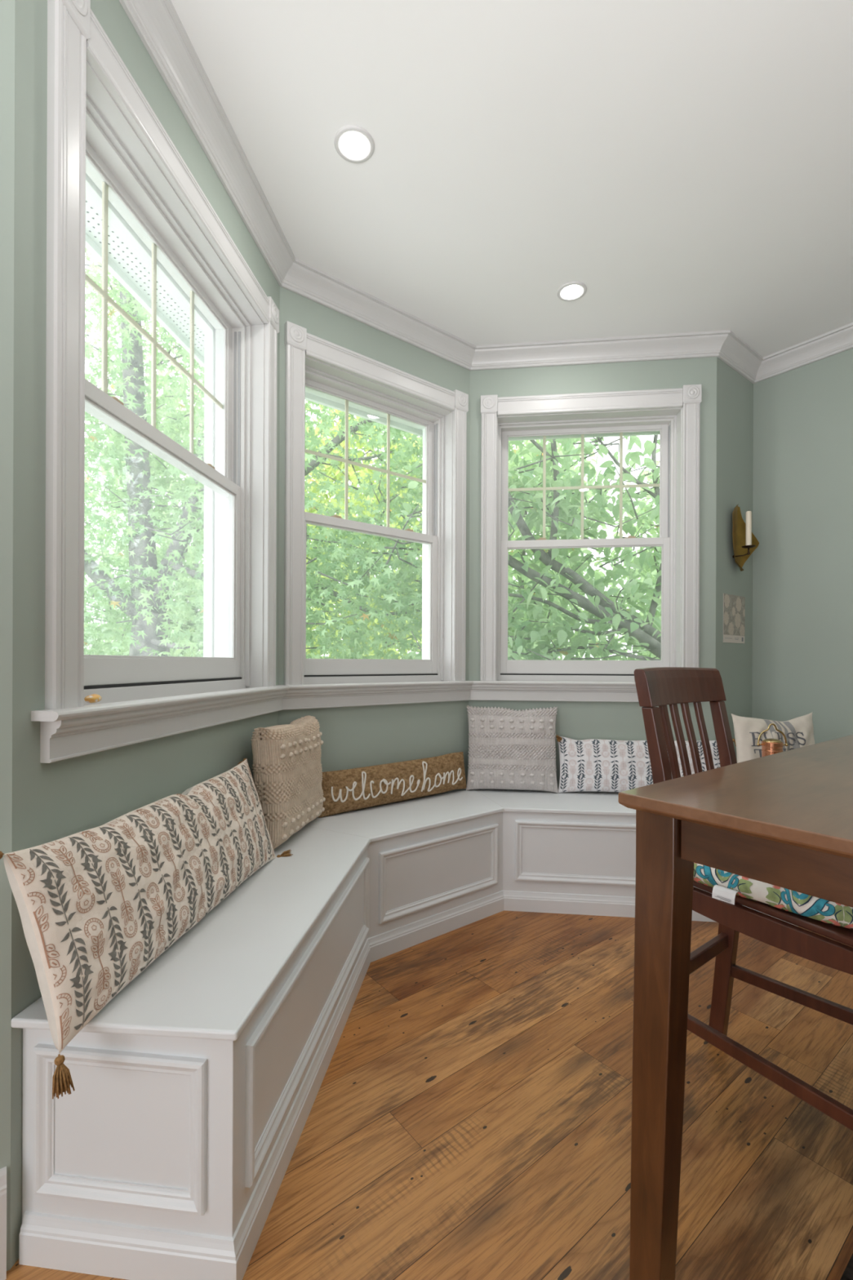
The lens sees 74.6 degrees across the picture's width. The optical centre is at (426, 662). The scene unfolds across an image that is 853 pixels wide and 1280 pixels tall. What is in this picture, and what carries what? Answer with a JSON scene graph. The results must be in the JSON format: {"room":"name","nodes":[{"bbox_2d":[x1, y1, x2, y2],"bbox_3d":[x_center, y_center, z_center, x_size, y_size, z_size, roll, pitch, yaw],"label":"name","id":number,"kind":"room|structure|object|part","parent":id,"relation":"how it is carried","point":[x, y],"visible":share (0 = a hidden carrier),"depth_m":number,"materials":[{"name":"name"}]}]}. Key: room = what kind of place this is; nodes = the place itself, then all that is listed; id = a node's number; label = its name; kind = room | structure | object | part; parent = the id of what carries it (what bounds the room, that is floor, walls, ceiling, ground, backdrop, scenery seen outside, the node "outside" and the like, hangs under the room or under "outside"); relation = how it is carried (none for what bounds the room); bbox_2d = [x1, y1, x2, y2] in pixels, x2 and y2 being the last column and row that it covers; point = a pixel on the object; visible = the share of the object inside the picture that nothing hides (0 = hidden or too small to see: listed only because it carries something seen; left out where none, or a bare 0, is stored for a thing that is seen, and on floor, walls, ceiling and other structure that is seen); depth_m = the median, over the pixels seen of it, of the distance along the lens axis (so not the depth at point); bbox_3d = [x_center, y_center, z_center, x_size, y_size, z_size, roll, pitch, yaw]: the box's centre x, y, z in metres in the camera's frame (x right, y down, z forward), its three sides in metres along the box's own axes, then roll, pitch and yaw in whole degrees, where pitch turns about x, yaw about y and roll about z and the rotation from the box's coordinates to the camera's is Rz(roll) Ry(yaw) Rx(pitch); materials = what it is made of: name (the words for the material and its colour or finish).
{"room":"dining room","nodes":[
{"label":"dining room","id":0,"kind":"room"},
{"bbox_2d":[0,0,14,1271],"bbox_3d":[-1.692,-0.265,0.393,2.250,2.743,0.170,0,0,-38],"label":"wall","id":1,"kind":"structure","parent":0,"point":[6,6],"depth_m":1.02,"materials":[{"name":"green paint"}]},
{"bbox_2d":[0,1166,6,1279],"bbox_3d":[-1.641,1.011,0.318,2.244,0.192,0.016,0,0,-38],"label":"baseboard","id":2,"kind":"structure","parent":1,"relation":"attached to","point":[2,1171],"depth_m":1.01,"materials":[{"name":"white wood"}]},
{"bbox_2d":[9,0,279,1269],"bbox_3d":[-0.763,-0.261,1.708,0.170,2.743,1.356,0,0,7],"label":"wall","id":3,"kind":"structure","parent":0,"point":[54,801],"depth_m":1.08,"materials":[{"name":"green paint"}]},
{"bbox_2d":[44,0,279,709],"bbox_3d":[-0.781,-0.646,1.675,0.268,1.512,1.145,0,0,7],"label":"window","id":4,"kind":"structure","parent":3,"relation":"in","point":[106,144],"depth_m":1.56,"materials":[{"name":"grey wood"}]},
{"bbox_3d":[-0.731,-0.610,1.138,0.022,1.405,0.082,0,0,7],"label":"casing","id":5,"kind":"part","parent":4,"relation":"part of","materials":[{"name":"white wood"}]},
{"bbox_2d":[84,693,101,702],"bbox_3d":[-0.759,0.082,1.274,0.029,0.020,0.044,0,0,-2],"label":"stone","id":6,"kind":"object","parent":4,"relation":"on","point":[94,698],"visible":1,"depth_m":1.26,"materials":[{"name":"stone"}]},
{"bbox_3d":[-0.897,-0.605,1.689,0.035,1.390,0.993,0,0,7],"label":"exterior frame","id":7,"kind":"part","parent":4,"relation":"part of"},
{"bbox_2d":[84,182,222,453],"bbox_3d":[-0.818,-0.961,1.680,0.007,0.584,0.856,0,0,7],"label":"grille","id":8,"kind":"object","parent":4,"relation":"attached to","point":[107,187],"depth_m":1.67,"materials":[{"name":"beige wood"}]},
{"bbox_3d":[-0.812,-0.955,1.679,0.032,0.646,0.924,0,0,7],"label":"sash","id":9,"kind":"part","parent":4,"relation":"part of","materials":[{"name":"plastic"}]},
{"bbox_3d":[-0.778,-0.306,1.675,0.034,0.722,0.924,0,0,7],"label":"sash","id":10,"kind":"part","parent":4,"relation":"part of","materials":[{"name":"plastic"}]},
{"bbox_3d":[-0.780,0.083,1.675,0.066,0.039,0.965,0,0,7],"label":"sub sill","id":11,"kind":"part","parent":4,"relation":"part of","materials":[{"name":"white wood"}]},
{"bbox_3d":[-0.807,-0.608,1.678,0.117,1.376,0.965,0,0,7],"label":"frame","id":12,"kind":"part","parent":4,"relation":"part of","materials":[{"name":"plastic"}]},
{"bbox_3d":[-0.667,-1.344,1.662,0.022,0.094,0.965,0,0,7],"label":"head casing","id":13,"kind":"part","parent":4,"relation":"part of","materials":[{"name":"white wood"}]},
{"bbox_3d":[-0.609,-0.610,2.186,0.022,1.405,0.082,0,0,7],"label":"casing","id":14,"kind":"part","parent":4,"relation":"part of","materials":[{"name":"white wood"}]},
{"bbox_2d":[278,286,470,786],"bbox_3d":[-0.243,-0.259,2.698,1.205,2.743,0.170,0,0,-38],"label":"wall","id":15,"kind":"structure","parent":0,"point":[355,736],"depth_m":2.59,"materials":[{"name":"green paint"}]},
{"bbox_2d":[31,680,702,763],"bbox_3d":[0.063,0.147,2.265,2.782,0.103,0.907,0,0,-39],"label":"window sill","id":16,"kind":"structure","parent":15,"relation":"attached to","point":[68,733],"depth_m":1.89,"materials":[{"name":"white wood"}]},
{"bbox_2d":[84,195,659,440],"bbox_3d":[-0.212,-1.412,2.317,3.820,0.152,1.424,0,0,-44],"label":"roof eave","id":17,"kind":"object","parent":15,"relation":"attached to","point":[124,264],"visible":0.03,"depth_m":2.10,"materials":[{"name":"grey"}]},
{"bbox_2d":[284,320,468,684],"bbox_3d":[-0.258,-0.644,2.706,1.009,1.512,0.268,0,0,-38],"label":"window","id":18,"kind":"structure","parent":15,"relation":"in","point":[313,364],"depth_m":2.72,"materials":[{"name":"grey wood"}]},
{"bbox_3d":[-0.549,-0.610,2.333,0.082,1.405,0.022,0,0,-38],"label":"casing","id":19,"kind":"part","parent":18,"relation":"part of","materials":[{"name":"white wood"}]},
{"bbox_2d":[304,400,426,527],"bbox_3d":[-0.287,-0.959,2.744,0.720,0.584,0.007,0,0,-38],"label":"grille","id":20,"kind":"object","parent":18,"relation":"attached to","point":[366,403],"depth_m":2.79,"materials":[{"name":"beige wood"}]},
{"bbox_3d":[-0.330,-0.603,2.797,0.857,1.390,0.035,0,0,-38],"label":"exterior frame","id":21,"kind":"part","parent":18,"relation":"part of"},
{"bbox_3d":[-0.283,-0.953,2.739,0.788,0.646,0.032,0,0,-38],"label":"sash","id":22,"kind":"part","parent":18,"relation":"part of","materials":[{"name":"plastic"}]},
{"bbox_3d":[-0.263,-0.304,2.711,0.788,0.722,0.034,0,0,-38],"label":"sash","id":23,"kind":"part","parent":18,"relation":"part of","materials":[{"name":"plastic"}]},
{"bbox_3d":[-0.264,0.085,2.711,0.829,0.039,0.066,0,0,-38],"label":"sub sill","id":24,"kind":"part","parent":18,"relation":"part of","materials":[{"name":"white wood"}]},
{"bbox_3d":[-0.280,-0.606,2.734,0.829,1.376,0.117,0,0,-38],"label":"frame","id":25,"kind":"part","parent":18,"relation":"part of","materials":[{"name":"plastic"}]},
{"bbox_3d":[-0.186,-1.343,2.618,0.829,0.094,0.022,0,0,-38],"label":"head casing","id":26,"kind":"part","parent":18,"relation":"part of","materials":[{"name":"white wood"}]},
{"bbox_3d":[0.172,-0.607,2.904,0.082,1.405,0.022,0,0,-38],"label":"casing","id":27,"kind":"part","parent":18,"relation":"part of","materials":[{"name":"white wood"}]},
{"bbox_2d":[5,910,852,1279],"bbox_3d":[0.383,1.145,0.463,5.580,0.060,4.180,0,0,-38],"label":"floor","id":28,"kind":"structure","parent":0,"point":[469,1117],"depth_m":1.34,"materials":[{"name":"brown wood"}]},
{"bbox_2d":[10,788,797,1279],"bbox_3d":[0.549,0.885,2.256,3.417,0.461,1.554,0,0,-25],"label":"window bench","id":29,"kind":"object","parent":28,"relation":"on","point":[197,1085],"visible":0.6,"depth_m":1.15,"materials":[{"name":"grey wood"}]},
{"bbox_3d":[-0.560,0.847,1.017,0.332,0.272,0.015,0,0,7],"label":"panel moulding","id":30,"kind":"part","parent":29,"relation":"part of","materials":[{"name":"white wood"}]},
{"bbox_2d":[0,758,293,1098],"bbox_3d":[-0.613,0.513,1.403,0.195,0.407,1.044,0,0,8],"label":"lumbar cushion","id":31,"kind":"object","parent":29,"relation":"on","point":[97,906],"visible":1,"depth_m":1.12,"materials":[{"name":"fabric"}]},
{"bbox_2d":[250,715,325,848],"bbox_3d":[-0.511,0.435,2.121,0.159,0.429,0.465,0,0,10],"label":"knit cushion","id":32,"kind":"object","parent":29,"relation":"on","point":[286,765],"visible":0.94,"depth_m":1.96,"materials":[{"name":"beige fabric"}]},
{"bbox_3d":[-0.274,0.851,1.554,0.015,0.266,1.018,0,0,7],"label":"panel moulding","id":33,"kind":"part","parent":29,"relation":"part of","materials":[{"name":"white wood"}]},
{"bbox_3d":[0.551,0.664,2.257,3.418,0.018,1.551,0,0,-25],"label":"seat","id":34,"kind":"part","parent":29,"relation":"part of","materials":[{"name":"white wood"}]},
{"bbox_2d":[318,751,466,817],"bbox_3d":[-0.130,0.554,2.610,0.839,0.195,0.107,0,0,-39],"label":"cushion","id":35,"kind":"object","parent":29,"relation":"on","point":[353,788],"visible":0.96,"depth_m":2.54,"materials":[{"name":"brown fabric"}]},
{"bbox_3d":[0.071,0.852,2.304,0.630,0.266,0.015,0,0,-38],"label":"panel moulding","id":36,"kind":"part","parent":29,"relation":"part of","materials":[{"name":"white wood"}]},
{"bbox_2d":[466,705,558,793],"bbox_3d":[0.435,0.439,2.852,0.463,0.430,0.148,0,0,7],"label":"knit cushion","id":37,"kind":"object","parent":29,"relation":"on","point":[508,748],"visible":1,"depth_m":2.81,"materials":[{"name":"white fabric"}]},
{"bbox_3d":[0.797,0.846,2.470,0.804,0.268,0.015,0,0,7],"label":"panel moulding","id":38,"kind":"part","parent":29,"relation":"part of","materials":[{"name":"white wood"}]},
{"bbox_2d":[555,735,736,792],"bbox_3d":[1.100,0.514,2.786,0.890,0.284,0.124,0,0,7],"label":"lumbar cushion","id":39,"kind":"object","parent":29,"relation":"on","point":[590,765],"visible":0.6,"depth_m":2.77,"materials":[{"name":"fabric"}]},
{"bbox_2d":[756,723,788,756],"bbox_3d":[1.507,0.461,2.440,0.102,0.393,0.102,0,0,-41],"label":"pot","id":40,"kind":"object","parent":29,"relation":"on","point":[769,746],"visible":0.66,"depth_m":2.42,"materials":[{"name":"orange metal"}]},
{"bbox_3d":[1.508,0.339,2.440,0.075,0.014,0.075,0,0,7],"label":"dome lid","id":41,"kind":"part","parent":40,"relation":"part of","materials":[{"name":"gold metal"}]},
{"bbox_3d":[1.508,0.312,2.440,0.124,0.093,0.007,0,0,7],"label":"handle","id":42,"kind":"part","parent":40,"relation":"part of","materials":[{"name":"gold metal"}]},
{"bbox_2d":[731,711,814,763],"bbox_3d":[1.658,0.447,2.648,0.456,0.417,0.151,0,0,-10],"label":"cushion","id":43,"kind":"object","parent":29,"relation":"on","point":[798,731],"visible":0.42,"depth_m":2.61,"materials":[{"name":"beige fabric"}]},
{"bbox_2d":[618,734,852,1279],"bbox_3d":[1.179,0.660,0.972,1.520,0.914,0.930,0,0,-38],"label":"dining table","id":44,"kind":"object","parent":28,"relation":"on","point":[784,820],"visible":1,"depth_m":0.84,"materials":[{"name":"brown wood"}]},
{"bbox_3d":[0.366,0.669,0.874,0.062,0.890,0.072,0,0,-38],"label":"leg","id":45,"kind":"part","parent":44,"relation":"part of","materials":[{"name":"brown wood"}]},
{"bbox_2d":[634,666,852,1130],"bbox_3d":[0.834,0.565,1.358,0.516,1.102,0.557,0,0,-38],"label":"counter chair","id":46,"kind":"object","parent":28,"relation":"on","point":[660,686],"visible":0.56,"depth_m":1.41,"materials":[{"name":"brown wood"}]},
{"bbox_3d":[0.586,0.614,1.401,0.036,1.002,0.094,0,0,-38],"label":"leg","id":47,"kind":"part","parent":46,"relation":"part of","materials":[{"name":"brown wood"}]},
{"bbox_3d":[0.700,0.063,1.555,0.411,0.100,0.079,0,0,-38],"label":"rail","id":48,"kind":"part","parent":46,"relation":"part of","materials":[{"name":"brown wood"}]},
{"bbox_3d":[0.874,0.615,1.629,0.036,1.002,0.094,0,0,-38],"label":"leg","id":49,"kind":"part","parent":46,"relation":"part of","materials":[{"name":"brown wood"}]},
{"bbox_3d":[0.689,0.552,1.187,0.020,0.053,0.389,0,0,-30],"label":"seat rail","id":50,"kind":"part","parent":46,"relation":"part of","materials":[{"name":"brown wood"}]},
{"bbox_3d":[0.866,0.518,1.317,0.496,0.017,0.453,0,0,-38],"label":"seat","id":51,"kind":"part","parent":46,"relation":"part of","materials":[{"name":"brown wood"}]},
{"bbox_2d":[693,862,852,928],"bbox_3d":[0.865,0.477,1.301,0.489,0.071,0.402,0,0,-38],"label":"seat cushion","id":52,"kind":"object","parent":46,"relation":"on","point":[726,885],"visible":0.26,"depth_m":1.15,"materials":[{"name":"fabric"}]},
{"bbox_2d":[840,1253,852,1279],"bbox_3d":[1.327,1.115,1.059,1.500,0.006,0.643,0,0,-38],"label":"area rug","id":53,"kind":"object","parent":28,"relation":"on","point":[847,1274],"visible":1,"depth_m":1.02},
{"bbox_2d":[170,0,852,357],"bbox_3d":[0.339,-1.659,0.558,5.656,0.060,4.083,0,0,-39],"label":"ceiling","id":54,"kind":"structure","parent":0,"point":[688,164],"depth_m":1.79,"materials":[{"name":"paint"}]},
{"bbox_2d":[333,124,374,163],"bbox_3d":[-0.227,-1.628,1.762,0.126,0.006,0.126,0,0,0],"label":"recessed light","id":55,"kind":"object","parent":54,"relation":"in","point":[353,144],"visible":1,"depth_m":1.76,"materials":[{"name":"white plastic"}]},
{"bbox_2d":[557,281,586,301],"bbox_3d":[0.637,-1.625,2.454,0.126,0.006,0.126,0,0,0],"label":"recessed light","id":56,"kind":"object","parent":54,"relation":"in","point":[572,291],"visible":1,"depth_m":2.45,"materials":[{"name":"white plastic"}]},
{"bbox_2d":[469,356,716,788],"bbox_3d":[0.817,-0.255,2.979,1.310,2.743,0.170,0,0,7],"label":"wall","id":57,"kind":"structure","parent":0,"point":[575,720],"depth_m":2.88,"materials":[{"name":"green paint"}]},
{"bbox_2d":[119,0,852,383],"bbox_3d":[0.372,-1.585,1.518,6.330,0.086,2.895,0,0,-10],"label":"crown molding","id":58,"kind":"structure","parent":57,"relation":"attached to","point":[157,23],"depth_m":2.47,"materials":[{"name":"white wood"}]},
{"bbox_2d":[480,384,702,681],"bbox_3d":[0.843,-0.640,2.993,1.104,1.512,0.268,0,0,7],"label":"window","id":59,"kind":"structure","parent":57,"relation":"in","point":[674,413],"depth_m":2.93,"materials":[{"name":"grey wood"}]},
{"bbox_3d":[0.326,-0.606,2.940,0.082,1.405,0.022,0,0,7],"label":"casing","id":60,"kind":"part","parent":59,"relation":"part of","materials":[{"name":"white wood"}]},
{"bbox_3d":[0.842,0.089,3.013,0.924,0.039,0.066,0,0,7],"label":"sub sill","id":61,"kind":"part","parent":59,"relation":"part of","materials":[{"name":"white wood"}]},
{"bbox_2d":[508,432,659,538],"bbox_3d":[0.851,-0.955,3.055,0.815,0.584,0.007,0,0,7],"label":"grille","id":62,"kind":"object","parent":59,"relation":"attached to","point":[510,434],"depth_m":3.05,"materials":[{"name":"beige wood"}]},
{"bbox_3d":[0.850,-0.949,3.049,0.883,0.646,0.032,0,0,7],"label":"sash","id":63,"kind":"part","parent":59,"relation":"part of","materials":[{"name":"plastic"}]},
{"bbox_3d":[0.844,-0.299,3.013,0.883,0.722,0.034,0,0,7],"label":"sash","id":64,"kind":"part","parent":59,"relation":"part of","materials":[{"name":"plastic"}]},
{"bbox_3d":[0.848,-0.602,3.042,0.924,1.376,0.117,0,0,7],"label":"frame","id":65,"kind":"part","parent":59,"relation":"part of","materials":[{"name":"plastic"}]},
{"bbox_3d":[0.856,-0.599,3.108,0.952,1.390,0.035,0,0,7],"label":"exterior frame","id":66,"kind":"part","parent":59,"relation":"part of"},
{"bbox_3d":[0.832,-1.339,2.881,0.924,0.094,0.022,0,0,7],"label":"head casing","id":67,"kind":"part","parent":59,"relation":"part of","materials":[{"name":"white wood"}]},
{"bbox_3d":[1.333,-0.602,2.822,0.082,1.405,0.022,0,0,7],"label":"casing","id":68,"kind":"part","parent":59,"relation":"part of","materials":[{"name":"white wood"}]},
{"bbox_2d":[715,356,753,760],"bbox_3d":[1.643,-0.252,3.074,0.607,2.743,0.170,0,0,-38],"label":"wall","id":69,"kind":"structure","parent":0,"point":[735,393],"depth_m":2.94,"materials":[{"name":"green paint"}]},
{"bbox_2d":[723,593,745,643],"bbox_3d":[1.621,-0.228,2.946,0.252,0.251,0.003,0,0,-38],"label":"sample","id":70,"kind":"object","parent":69,"relation":"attached to","point":[734,606],"visible":1,"depth_m":2.94,"materials":[{"name":"beige paper"}]},
{"bbox_2d":[732,504,759,570],"bbox_3d":[1.672,-0.648,2.920,0.228,0.335,0.099,0,0,-38],"label":"candle sconce","id":71,"kind":"object","parent":69,"relation":"attached to","point":[742,552],"visible":0.98,"depth_m":2.96,"materials":[{"name":"gold metal"}]},
{"bbox_3d":[1.636,-0.569,2.909,0.081,0.047,0.015,0,0,28],"label":"arm","id":72,"kind":"part","parent":71,"relation":"part of","materials":[{"name":"brown metal"}]},
{"bbox_2d":[746,509,751,545],"bbox_3d":[1.665,-0.693,2.893,0.027,0.194,0.027,0,0,-38],"label":"taper candle","id":73,"kind":"object","parent":71,"relation":"on","point":[748,513],"visible":1,"depth_m":2.88,"materials":[{"name":"beige wax"}]},
{"bbox_2d":[752,348,852,743],"bbox_3d":[2.829,-0.248,1.927,0.170,2.743,3.100,0,0,-38],"label":"wall","id":74,"kind":"structure","parent":0,"point":[802,510],"depth_m":2.89,"materials":[{"name":"green paint"}]},
{"label":"outside","id":75,"kind":"structure","parent":0,"visible":0},
{"bbox_3d":[-5.008,2.194,31.000,70.000,0.300,58.000,0,0,0],"label":"ground","id":76,"kind":"structure","parent":75,"visible":0},
{"bbox_2d":[84,466,109,652],"bbox_3d":[-9.424,-1.876,11.505,5.770,8.023,3.224,0,0,0],"label":"tree","id":77,"kind":"object","parent":76,"relation":"on","point":[86,475],"visible":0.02,"depth_m":12.01,"materials":[{"name":"green plant"}]},
{"bbox_2d":[84,334,317,657],"bbox_3d":[-5.337,-2.630,13.004,5.710,9.562,3.383,0,0,0],"label":"tree","id":78,"kind":"object","parent":76,"relation":"on","point":[177,651],"visible":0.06,"depth_m":12.52,"materials":[{"name":"green plant"}]},
{"bbox_2d":[84,247,553,659],"bbox_3d":[-2.303,-1.466,5.574,7.082,7.242,3.826,0,0,21],"label":"tree","id":79,"kind":"object","parent":76,"relation":"on","point":[151,587],"visible":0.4,"depth_m":4.80,"materials":[{"name":"green plant"}]},
{"bbox_2d":[304,404,422,659],"bbox_3d":[-1.244,-1.809,12.075,5.027,7.950,3.643,0,0,0],"label":"tree","id":80,"kind":"object","parent":76,"relation":"on","point":[328,468],"visible":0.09,"depth_m":11.41,"materials":[{"name":"green plant"}]},
{"bbox_2d":[399,435,661,660],"bbox_3d":[1.538,-0.346,4.351,3.504,5.057,1.710,0,0,-4],"label":"tree","id":81,"kind":"object","parent":76,"relation":"on","point":[604,611],"visible":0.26,"depth_m":4.01,"materials":[{"name":"green plant"}]},
{"bbox_2d":[507,440,635,660],"bbox_3d":[2.400,-2.011,13.533,4.994,8.383,3.376,0,0,0],"label":"tree","id":82,"kind":"object","parent":76,"relation":"on","point":[597,574],"visible":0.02,"depth_m":12.94,"materials":[{"name":"green plant"}]},
{"bbox_2d":[584,460,661,660],"bbox_3d":[5.984,-1.412,12.142,5.337,7.211,3.579,0,0,0],"label":"tree","id":83,"kind":"object","parent":76,"relation":"on","point":[638,510],"visible":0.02,"depth_m":11.93,"materials":[{"name":"green plant"}]}
]}

